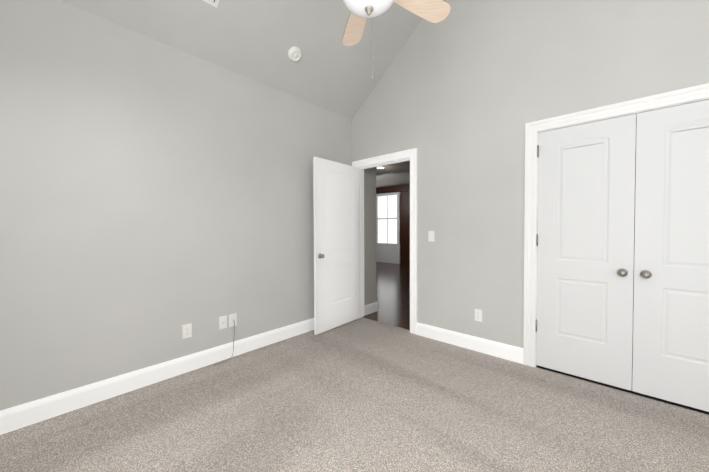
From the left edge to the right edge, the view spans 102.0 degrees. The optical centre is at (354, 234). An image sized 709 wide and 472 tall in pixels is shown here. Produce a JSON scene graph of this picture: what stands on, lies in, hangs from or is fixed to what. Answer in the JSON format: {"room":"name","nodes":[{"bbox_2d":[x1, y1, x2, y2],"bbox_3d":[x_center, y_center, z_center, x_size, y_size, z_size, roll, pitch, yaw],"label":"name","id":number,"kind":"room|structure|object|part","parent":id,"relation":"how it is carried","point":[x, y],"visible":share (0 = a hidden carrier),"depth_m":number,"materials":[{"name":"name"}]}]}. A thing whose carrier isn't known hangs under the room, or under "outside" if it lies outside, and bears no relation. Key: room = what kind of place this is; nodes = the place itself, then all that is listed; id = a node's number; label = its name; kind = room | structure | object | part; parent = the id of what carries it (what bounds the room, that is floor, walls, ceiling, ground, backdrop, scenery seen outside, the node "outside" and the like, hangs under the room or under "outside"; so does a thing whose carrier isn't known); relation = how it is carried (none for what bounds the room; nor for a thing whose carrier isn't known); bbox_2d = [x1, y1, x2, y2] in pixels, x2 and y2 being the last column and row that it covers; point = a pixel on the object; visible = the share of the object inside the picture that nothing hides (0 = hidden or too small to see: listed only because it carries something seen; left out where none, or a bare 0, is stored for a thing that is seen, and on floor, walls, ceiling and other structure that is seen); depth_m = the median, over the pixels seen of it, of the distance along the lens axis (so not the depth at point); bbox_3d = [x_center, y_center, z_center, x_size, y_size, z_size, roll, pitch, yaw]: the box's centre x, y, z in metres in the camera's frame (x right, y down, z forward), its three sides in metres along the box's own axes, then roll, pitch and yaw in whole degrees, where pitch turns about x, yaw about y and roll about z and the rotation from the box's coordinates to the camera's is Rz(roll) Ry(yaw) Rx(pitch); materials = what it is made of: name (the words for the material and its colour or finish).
{"room":"empty bedroom","nodes":[
{"label":"empty bedroom","id":0,"kind":"room"},
{"bbox_2d":[0,0,351,410],"bbox_3d":[-1.315,-0.192,2.677,0.120,2.730,3.908,1,2,42],"label":"wall","id":1,"kind":"structure","parent":0,"point":[155,195],"depth_m":2.19,"materials":[{"name":"grey paint"}]},
{"bbox_2d":[0,318,313,434],"bbox_3d":[-1.250,1.104,2.669,0.017,0.140,3.638,1,2,42],"label":"baseboard","id":2,"kind":"structure","parent":1,"relation":"attached to","point":[26,414],"depth_m":2.17,"materials":[{"name":"white wood"}]},
{"bbox_2d":[182,323,191,338],"bbox_3d":[-1.437,0.828,2.466,0.007,0.118,0.072,1,2,42],"label":"electrical outlet plate","id":3,"kind":"object","parent":1,"relation":"attached to","point":[186,330],"depth_m":2.46,"materials":[{"name":"white plastic"}]},
{"bbox_2d":[219,315,226,329],"bbox_3d":[-1.229,0.823,2.689,0.015,0.118,0.072,1,2,42],"label":"electrical outlet plate","id":4,"kind":"object","parent":1,"relation":"attached to","point":[222,320],"depth_m":2.69,"materials":[{"name":"white plastic"}]},
{"bbox_2d":[229,313,236,326],"bbox_3d":[-1.164,0.822,2.759,0.015,0.118,0.072,1,2,42],"label":"electrical outlet plate","id":5,"kind":"object","parent":1,"relation":"attached to","point":[232,317],"depth_m":2.76,"materials":[{"name":"white plastic"}]},
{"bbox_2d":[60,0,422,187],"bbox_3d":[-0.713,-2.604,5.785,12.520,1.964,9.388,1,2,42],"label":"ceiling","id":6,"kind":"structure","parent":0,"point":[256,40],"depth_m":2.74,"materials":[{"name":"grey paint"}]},
{"bbox_2d":[203,0,218,7],"bbox_3d":[-1.180,-1.853,2.114,0.121,0.095,0.370,1,2,42],"label":"ceiling vent","id":7,"kind":"object","parent":6,"relation":"in","point":[214,3],"visible":1,"depth_m":2.25,"materials":[{"name":"white"}]},
{"bbox_2d":[288,46,301,61],"bbox_3d":[-0.595,-1.801,2.868,0.124,0.106,0.144,1,2,42],"label":"smoke detector","id":8,"kind":"object","parent":6,"relation":"attached to","point":[294,53],"visible":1,"depth_m":2.84,"materials":[{"name":"white plastic"}]},
{"bbox_2d":[342,0,450,78],"bbox_3d":[0.127,-1.945,1.714,1.220,1.789,1.273,1,2,42],"label":"ceiling fan","id":9,"kind":"object","parent":6,"relation":"hanging from","point":[432,11],"visible":1,"depth_m":1.98,"materials":[{"name":"beige wood"}]},
{"bbox_3d":[0.089,-1.443,1.762,0.342,0.105,0.342,1,2,42],"label":"lamp shade","id":10,"kind":"part","parent":9,"relation":"part of","materials":[{"name":"white glass"}]},
{"bbox_2d":[0,317,708,471],"bbox_3d":[0.604,1.242,1.450,4.640,0.100,4.638,1,2,42],"label":"floor carpet","id":11,"kind":"object","parent":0,"point":[361,394],"visible":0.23,"depth_m":1.83,"materials":[{"name":"grey carpet"}]},
{"bbox_2d":[364,167,375,304],"bbox_3d":[0.140,-0.232,4.198,0.212,2.740,0.300,1,2,42],"label":"wall","id":12,"kind":"structure","parent":0,"point":[369,235],"depth_m":4.12,"materials":[{"name":"grey paint"}]},
{"bbox_2d":[364,302,377,315],"bbox_3d":[0.162,1.067,4.232,0.227,0.140,0.295,1,2,42],"label":"baseboard","id":13,"kind":"structure","parent":12,"relation":"attached to","point":[370,308],"depth_m":4.14,"materials":[{"name":"white wood"}]},
{"bbox_2d":[352,0,708,347],"bbox_3d":[1.628,-1.046,2.532,4.400,4.424,0.120,1,2,42],"label":"wall","id":14,"kind":"structure","parent":0,"point":[463,92],"depth_m":2.74,"materials":[{"name":"grey paint"}]},
{"bbox_2d":[313,157,359,334],"bbox_3d":[-0.192,0.124,3.591,0.157,2.030,0.819,1,1,39],"label":"bedroom door","id":15,"kind":"structure","parent":14,"relation":"in","point":[336,199],"depth_m":3.52,"materials":[{"name":"white wood"}]},
{"bbox_2d":[352,148,416,333],"bbox_3d":[0.392,0.075,3.690,1.003,2.145,0.158,1,2,42],"label":"door frame","id":16,"kind":"structure","parent":14,"relation":"attached to","point":[410,155],"depth_m":3.36,"materials":[{"name":"white wood"}]},
{"bbox_2d":[428,231,433,241],"bbox_3d":[0.849,0.016,3.179,0.072,0.118,0.013,1,2,42],"label":"switch plate","id":17,"kind":"object","parent":14,"relation":"attached to","point":[430,235],"visible":1,"depth_m":3.18,"materials":[{"name":"white plastic"}]},
{"bbox_2d":[416,322,522,363],"bbox_3d":[1.122,1.090,2.954,1.090,0.140,0.015,1,2,42],"label":"baseboard","id":18,"kind":"structure","parent":14,"relation":"attached to","point":[497,349],"depth_m":2.88,"materials":[{"name":"white wood"}]},
{"bbox_2d":[475,309,481,321],"bbox_3d":[1.230,0.801,2.853,0.072,0.118,0.007,1,2,42],"label":"electrical outlet plate","id":19,"kind":"object","parent":14,"relation":"attached to","point":[478,313],"depth_m":2.85,"materials":[{"name":"white plastic"}]},
{"bbox_2d":[536,114,635,390],"bbox_3d":[1.808,0.135,2.296,0.611,2.030,0.096,1,2,42],"label":"closet door","id":20,"kind":"structure","parent":14,"relation":"in","point":[585,235],"depth_m":2.28,"materials":[{"name":"white wood"}]},
{"bbox_2d":[523,83,708,414],"bbox_3d":[2.078,0.098,2.134,1.405,2.150,0.139,1,2,42],"label":"trim","id":21,"kind":"structure","parent":14,"relation":"attached to","point":[697,93],"depth_m":2.49,"materials":[{"name":"white wood"}]},
{"bbox_2d":[632,100,708,411],"bbox_3d":[2.262,0.142,1.881,0.611,2.030,0.096,1,2,42],"label":"closet door","id":22,"kind":"structure","parent":14,"relation":"in","point":[670,360],"depth_m":1.97,"materials":[{"name":"white wood"}]},
{"label":"outside","id":23,"kind":"structure","parent":0,"visible":0},
{"bbox_2d":[363,262,409,329],"bbox_3d":[-0.330,1.112,8.130,10.000,0.097,5.540,1,2,42],"label":"floor","id":24,"kind":"structure","parent":23,"point":[393,290],"depth_m":5.28,"materials":[{"name":"brown wood"}]},
{"bbox_2d":[376,184,409,264],"bbox_3d":[1.008,-0.363,10.532,2.500,2.740,0.140,1,2,42],"label":"wall","id":25,"kind":"structure","parent":23,"point":[404,189],"depth_m":9.85,"materials":[{"name":"brown"}]},
{"bbox_2d":[376,191,399,263],"bbox_3d":[1.167,-0.259,10.307,1.100,2.540,0.060,1,2,42],"label":"window","id":26,"kind":"structure","parent":25,"relation":"in","point":[387,227],"depth_m":10.28,"materials":[{"name":"white glass"}]}
]}

